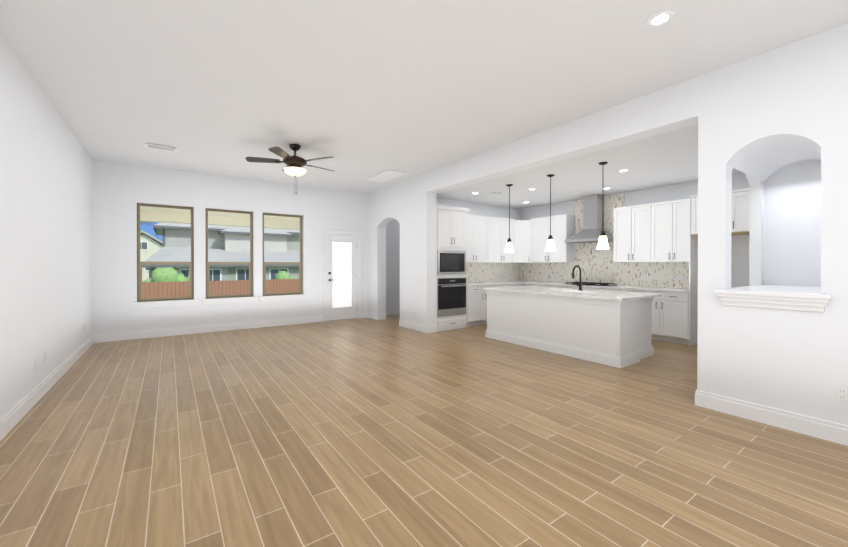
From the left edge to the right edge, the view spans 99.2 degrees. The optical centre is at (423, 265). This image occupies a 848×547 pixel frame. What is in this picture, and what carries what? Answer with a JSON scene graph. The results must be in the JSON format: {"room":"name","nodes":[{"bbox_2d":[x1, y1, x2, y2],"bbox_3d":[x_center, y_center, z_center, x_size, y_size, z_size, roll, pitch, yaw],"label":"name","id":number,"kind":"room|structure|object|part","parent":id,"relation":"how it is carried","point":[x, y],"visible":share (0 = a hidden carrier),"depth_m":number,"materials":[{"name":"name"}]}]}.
{"room":"empty living room","nodes":[
{"label":"empty living room","id":0,"kind":"room"},
{"bbox_2d":[0,35,92,419],"bbox_3d":[-2.470,-0.226,1.410,0.300,3.090,11.200,0,0,-35],"label":"wall","id":1,"kind":"structure","parent":0,"point":[46,265],"depth_m":3.54,"materials":[{"name":"paint"}]},
{"bbox_2d":[34,358,37,371],"bbox_3d":[-3.733,0.951,3.473,0.008,0.118,0.075,0,0,-35],"label":"electrical outlet","id":2,"kind":"object","parent":1,"relation":"attached to","point":[35,364],"visible":1,"depth_m":3.45,"materials":[{"name":"white plastic"}]},
{"bbox_2d":[92,159,399,333],"bbox_3d":[-2.715,-0.255,8.183,7.710,3.090,0.150,0,0,-35],"label":"wall","id":3,"kind":"structure","parent":0,"point":[120,191],"depth_m":6.99,"materials":[{"name":"paint"}]},
{"bbox_2d":[132,203,197,308],"bbox_3d":[-4.777,-0.190,6.691,0.990,1.884,0.180,0,0,-35],"label":"window","id":4,"kind":"structure","parent":3,"relation":"in","point":[163,302],"depth_m":6.67,"materials":[{"name":"clear glass"}]},
{"bbox_2d":[202,208,257,304],"bbox_3d":[-3.919,-0.193,7.296,0.990,1.884,0.180,0,0,-35],"label":"window","id":5,"kind":"structure","parent":3,"relation":"in","point":[226,299],"depth_m":7.29,"materials":[{"name":"clear glass"}]},
{"bbox_2d":[259,213,306,301],"bbox_3d":[-3.078,-0.195,7.891,0.990,1.884,0.180,0,0,-35],"label":"window","id":6,"kind":"structure","parent":3,"relation":"in","point":[299,295],"depth_m":7.92,"materials":[{"name":"clear glass"}]},
{"bbox_2d":[323,230,360,321],"bbox_3d":[-1.982,0.223,8.681,0.940,2.130,0.183,0,0,-35],"label":"patio door","id":7,"kind":"structure","parent":3,"relation":"in","point":[341,274],"depth_m":8.65,"materials":[{"name":"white glass"}]},
{"bbox_2d":[0,315,847,546],"bbox_3d":[1.147,1.368,4.062,9.260,0.120,11.350,0,0,-35],"label":"floor","id":8,"kind":"structure","parent":0,"point":[388,431],"depth_m":2.53,"materials":[{"name":"brown wood"}]},
{"bbox_2d":[437,208,468,330],"bbox_3d":[0.401,0.063,7.580,0.800,2.460,0.625,0,0,-35],"label":"tall cabinet","id":9,"kind":"object","parent":8,"relation":"on","point":[452,223],"depth_m":7.33,"materials":[{"name":"white wood"}]},
{"bbox_2d":[437,250,465,274],"bbox_3d":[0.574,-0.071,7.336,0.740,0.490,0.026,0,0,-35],"label":"microwave","id":10,"kind":"object","parent":9,"relation":"in","point":[449,262],"depth_m":7.31,"materials":[{"name":"silver metal"}]},
{"bbox_2d":[469,284,500,325],"bbox_3d":[1.130,0.861,8.103,0.987,0.860,0.617,0,0,-35],"label":"base cabinet","id":11,"kind":"object","parent":8,"relation":"on","point":[477,296],"depth_m":7.77,"materials":[{"name":"white wood"}]},
{"bbox_2d":[481,280,528,283],"bbox_3d":[1.711,0.408,8.505,2.403,0.039,0.627,0,0,-35],"label":"countertop","id":12,"kind":"structure","parent":11,"relation":"on","point":[482,281],"depth_m":8.60,"materials":[{"name":"white stone"}]},
{"bbox_2d":[501,284,516,286],"bbox_3d":[1.691,0.859,8.499,0.613,0.860,0.617,0,0,-35],"label":"base cabinet","id":13,"kind":"object","parent":8,"relation":"on","point":[502,285],"depth_m":8.28,"materials":[{"name":"white stone"}]},
{"bbox_2d":[541,284,578,288],"bbox_3d":[3.239,0.862,7.888,0.620,0.860,1.064,0,0,-35],"label":"base cabinet","id":14,"kind":"object","parent":8,"relation":"on","point":[570,286],"depth_m":7.78,"materials":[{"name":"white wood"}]},
{"bbox_2d":[483,289,653,367],"bbox_3d":[2.253,0.870,5.892,1.092,0.860,2.422,0,0,-35],"label":"kitchen island","id":15,"kind":"object","parent":8,"relation":"on","point":[612,328],"depth_m":5.18,"materials":[{"name":"wood"}]},
{"bbox_2d":[499,286,650,300],"bbox_3d":[2.263,0.420,5.894,0.420,0.039,2.465,0,0,-35],"label":"island countertop","id":16,"kind":"structure","parent":15,"relation":"on","point":[638,296],"depth_m":5.11,"materials":[{"name":"white stone"}]},
{"bbox_2d":[572,265,581,288],"bbox_3d":[2.486,0.196,5.900,0.250,0.407,0.103,0,0,-35],"label":"faucet","id":17,"kind":"object","parent":16,"relation":"on","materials":[{"name":"black metal"}]},
{"bbox_2d":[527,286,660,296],"bbox_3d":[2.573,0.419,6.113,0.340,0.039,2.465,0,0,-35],"label":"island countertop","id":18,"kind":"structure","parent":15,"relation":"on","point":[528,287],"depth_m":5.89,"materials":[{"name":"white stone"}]},
{"bbox_2d":[559,289,566,292],"bbox_3d":[2.345,0.535,5.778,0.444,0.215,0.764,0,0,-35],"label":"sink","id":19,"kind":"object","parent":18,"relation":"in","point":[560,290],"depth_m":6.11,"materials":[{"name":"white ceramic"}]},
{"bbox_2d":[582,288,628,291],"bbox_3d":[3.787,0.865,7.112,0.620,0.860,1.064,0,0,-35],"label":"base cabinet","id":20,"kind":"object","parent":8,"relation":"on","point":[605,289],"depth_m":6.88,"materials":[{"name":"white stone"}]},
{"bbox_2d":[629,288,697,345],"bbox_3d":[4.290,0.868,6.399,0.620,0.860,0.908,0,0,-35],"label":"base cabinet","id":21,"kind":"object","parent":8,"relation":"on","point":[674,314],"depth_m":6.03,"materials":[{"name":"white wood"}]},
{"bbox_2d":[529,280,697,291],"bbox_3d":[3.582,0.413,7.392,0.630,0.039,3.350,0,0,-35],"label":"countertop","id":22,"kind":"structure","parent":21,"relation":"on","point":[530,281],"depth_m":6.96,"materials":[{"name":"white stone"}]},
{"bbox_2d":[565,280,592,283],"bbox_3d":[3.484,0.371,7.574,0.500,0.041,0.900,0,0,-35],"label":"cooktop","id":23,"kind":"object","parent":22,"relation":"in","point":[566,281],"depth_m":7.83,"materials":[{"name":"metal"}]},
{"bbox_2d":[0,0,847,193],"bbox_3d":[0.514,-1.840,3.601,7.710,0.120,11.350,0,0,-35],"label":"ceiling","id":24,"kind":"structure","parent":0,"point":[360,91],"depth_m":3.23,"materials":[{"name":"paint"}]},
{"bbox_2d":[145,143,176,151],"bbox_3d":[-3.927,-1.774,5.393,0.384,0.025,0.184,0,0,-35],"label":"ceiling vent","id":25,"kind":"object","parent":24,"relation":"in","point":[160,147],"visible":1,"depth_m":5.38,"materials":[{"name":"white metal"}]},
{"bbox_2d":[245,144,333,192],"bbox_3d":[-1.926,-1.420,5.390,1.292,0.734,1.257,0,0,-35],"label":"ceiling fan","id":26,"kind":"object","parent":24,"relation":"hanging from","point":[294,163],"visible":1,"depth_m":5.24,"materials":[{"name":"brown metal"}]},
{"bbox_3d":[-2.306,-1.542,5.256,0.530,0.031,0.150,0,-13,-13],"label":"blade","id":27,"kind":"part","parent":26,"relation":"part of","materials":[{"name":"brown wood"}]},
{"bbox_3d":[-1.946,-1.541,4.944,0.150,0.031,0.530,-13,-1,5],"label":"blade","id":28,"kind":"part","parent":26,"relation":"part of","materials":[{"name":"brown wood"}]},
{"bbox_3d":[-1.538,-1.542,5.190,0.530,0.031,0.150,0,13,23],"label":"blade","id":29,"kind":"part","parent":26,"relation":"part of","materials":[{"name":"brown wood"}]},
{"bbox_3d":[-1.646,-1.544,5.654,0.150,0.031,0.530,17,11,39],"label":"blade","id":30,"kind":"part","parent":26,"relation":"part of","materials":[{"name":"brown wood"}]},
{"bbox_2d":[365,169,406,182],"bbox_3d":[-0.768,-1.785,7.195,0.420,0.019,0.950,0,0,-35],"label":"ceiling vent","id":31,"kind":"object","parent":24,"relation":"in","point":[385,176],"visible":1,"depth_m":7.16,"materials":[{"name":"white metal"}]},
{"bbox_2d":[645,10,675,27],"bbox_3d":[1.696,-1.771,2.594,0.184,0.007,0.184,0,0,-35],"label":"recessed light","id":32,"kind":"object","parent":24,"relation":"in","point":[659,19],"visible":1,"depth_m":2.59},
{"bbox_2d":[437,124,742,208],"bbox_3d":[3.909,-1.535,4.836,3.640,0.120,9.450,0,0,-35],"label":"ceiling","id":33,"kind":"structure","parent":0,"point":[666,158],"depth_m":5.90,"materials":[{"name":"paint"}]},
{"bbox_2d":[505,184,513,252],"bbox_3d":[1.560,-0.865,6.589,0.172,1.234,0.172,0,0,-35],"label":"pendant light","id":34,"kind":"object","parent":33,"relation":"hanging from","point":[509,248],"visible":1,"depth_m":6.57,"materials":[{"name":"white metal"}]},
{"bbox_2d":[545,174,555,250],"bbox_3d":[2.061,-0.862,5.878,0.172,1.234,0.172,0,0,-35],"label":"pendant light","id":35,"kind":"object","parent":33,"relation":"hanging from","point":[550,246],"visible":1,"depth_m":5.85,"materials":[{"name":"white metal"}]},
{"bbox_2d":[597,162,608,248],"bbox_3d":[2.563,-0.859,5.168,0.172,1.234,0.172,0,0,-35],"label":"pendant light","id":36,"kind":"object","parent":33,"relation":"hanging from","point":[602,243],"visible":1,"depth_m":5.13,"materials":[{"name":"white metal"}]},
{"bbox_2d":[617,169,629,171],"bbox_3d":[3.087,-1.474,5.584,0.184,0.007,0.184,0,0,-35],"label":"recessed light","id":37,"kind":"object","parent":33,"relation":"in","point":[623,170],"visible":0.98,"depth_m":5.57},
{"bbox_2d":[368,23,847,425],"bbox_3d":[1.839,-0.239,4.635,0.240,3.090,10.900,0,0,-35],"label":"wall","id":38,"kind":"structure","parent":0,"point":[794,361],"depth_m":3.19,"materials":[{"name":"paint"}]},
{"bbox_2d":[0,309,847,445],"bbox_3d":[0.532,1.237,3.719,7.260,0.145,10.900,0,0,-35],"label":"baseboard","id":39,"kind":"structure","parent":38,"relation":"attached to","point":[778,418],"depth_m":3.34,"materials":[{"name":"white wood"}]},
{"bbox_2d":[714,285,831,311],"bbox_3d":[3.345,0.278,3.331,1.343,0.137,0.696,0,0,-35],"label":"trim","id":40,"kind":"structure","parent":38,"relation":"attached to","point":[806,298],"depth_m":2.98,"materials":[{"name":"white wood"}]},
{"bbox_2d":[835,385,847,402],"bbox_3d":[3.084,0.944,2.660,0.008,0.118,0.075,0,0,-35],"label":"electrical outlet","id":41,"kind":"object","parent":38,"relation":"attached to","point":[841,393],"visible":1,"depth_m":2.66,"materials":[{"name":"white plastic"}]},
{"bbox_2d":[437,137,820,288],"bbox_3d":[3.318,-0.244,5.679,3.640,3.090,10.900,0,0,-35],"label":"wall","id":42,"kind":"structure","parent":0,"point":[780,178],"depth_m":3.84,"materials":[{"name":"paint"}]},
{"bbox_2d":[469,214,484,263],"bbox_3d":[1.039,-0.612,8.196,0.953,1.065,0.350,0,0,-35],"label":"upper cabinet","id":43,"kind":"object","parent":42,"relation":"attached to","point":[476,223],"depth_m":8.10,"materials":[{"name":"white wood"}]},
{"bbox_2d":[485,216,512,263],"bbox_3d":[1.753,-0.614,8.678,0.995,1.065,0.386,0,0,-35],"label":"upper cabinet","id":44,"kind":"object","parent":42,"relation":"attached to","point":[496,228],"depth_m":8.48,"materials":[{"name":"white wood"}]},
{"bbox_2d":[513,220,532,263],"bbox_3d":[2.432,-0.598,8.985,0.668,1.030,0.667,0,0,-35],"label":"upper cabinet","id":45,"kind":"object","parent":42,"relation":"attached to","point":[522,229],"depth_m":8.78,"materials":[{"name":"white wood"}]},
{"bbox_3d":[2.395,-0.597,8.769,0.385,1.023,0.053,0,0,10],"label":"cabinet corner door","id":46,"kind":"part","parent":45,"relation":"part of","materials":[{"name":"white wood"}]},
{"bbox_2d":[530,214,576,263],"bbox_3d":[2.974,-0.613,8.460,0.386,1.065,1.014,0,0,-35],"label":"upper cabinet","id":47,"kind":"object","parent":42,"relation":"attached to","point":[566,250],"depth_m":8.21,"materials":[{"name":"white wood"}]},
{"bbox_2d":[564,194,612,242],"bbox_3d":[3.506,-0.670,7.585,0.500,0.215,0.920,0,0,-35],"label":"range hood","id":48,"kind":"object","parent":42,"relation":"attached to","point":[570,233],"depth_m":7.54,"materials":[{"name":"silver metal"}]},
{"bbox_2d":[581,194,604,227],"bbox_3d":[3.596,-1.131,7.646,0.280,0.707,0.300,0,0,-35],"label":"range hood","id":49,"kind":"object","parent":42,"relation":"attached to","point":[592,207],"depth_m":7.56,"materials":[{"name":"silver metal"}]},
{"bbox_2d":[613,204,644,263],"bbox_3d":[4.088,-0.607,6.913,0.350,1.065,0.739,0,0,-35],"label":"upper cabinet","id":50,"kind":"object","parent":42,"relation":"attached to","point":[629,221],"depth_m":6.88,"materials":[{"name":"white wood"}]},
{"bbox_2d":[645,199,697,263],"bbox_3d":[4.449,-0.605,6.402,0.350,1.065,0.741,0,0,-35],"label":"upper cabinet","id":51,"kind":"object","parent":42,"relation":"attached to","point":[653,247],"depth_m":6.33,"materials":[{"name":"white wood"}]},
{"bbox_2d":[689,188,749,235],"bbox_3d":[4.872,-0.822,5.551,0.640,0.623,1.097,0,0,-35],"label":"upper cabinet","id":52,"kind":"object","parent":42,"relation":"attached to","point":[740,212],"depth_m":5.35,"materials":[{"name":"white wood"}]},
{"bbox_3d":[-36.922,1.964,52.416,160.000,1.670,111.540,0,0,-35],"label":"ground","id":53,"kind":"structure","parent":0,"visible":0},
{"bbox_2d":[140,230,161,280],"bbox_3d":[-41.407,-1.013,49.567,12.600,7.250,11.000,0,0,-35],"label":"house","id":54,"kind":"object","parent":53,"relation":"on","point":[146,252],"depth_m":47.03,"materials":[{"name":"white paint"}]},
{"bbox_2d":[142,267,294,281],"bbox_3d":[-9.747,1.394,17.919,6.967,2.708,1.979,0,0,-35],"label":"trees","id":55,"kind":"object","parent":53,"relation":"on","point":[160,275],"depth_m":16.16,"materials":[{"name":"green plant"}]},
{"bbox_2d":[140,206,299,229],"bbox_3d":[-4.562,-0.150,9.334,7.600,2.930,3.840,0,0,-35],"label":"roof","id":56,"kind":"structure","parent":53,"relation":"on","point":[154,214],"depth_m":10.25,"materials":[{"name":"beige"}]},
{"bbox_2d":[142,279,298,298],"bbox_3d":[-10.277,1.702,14.665,80.000,2.120,0.050,0,0,-35],"label":"fence","id":57,"kind":"object","parent":53,"relation":"on","point":[177,289],"depth_m":15.61,"materials":[{"name":"brown wood"}]},
{"bbox_2d":[142,222,299,280],"bbox_3d":[-16.227,-2.174,34.697,16.700,9.700,17.430,0,0,-35],"label":"house","id":58,"kind":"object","parent":53,"relation":"on","point":[230,253],"depth_m":29.86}
]}

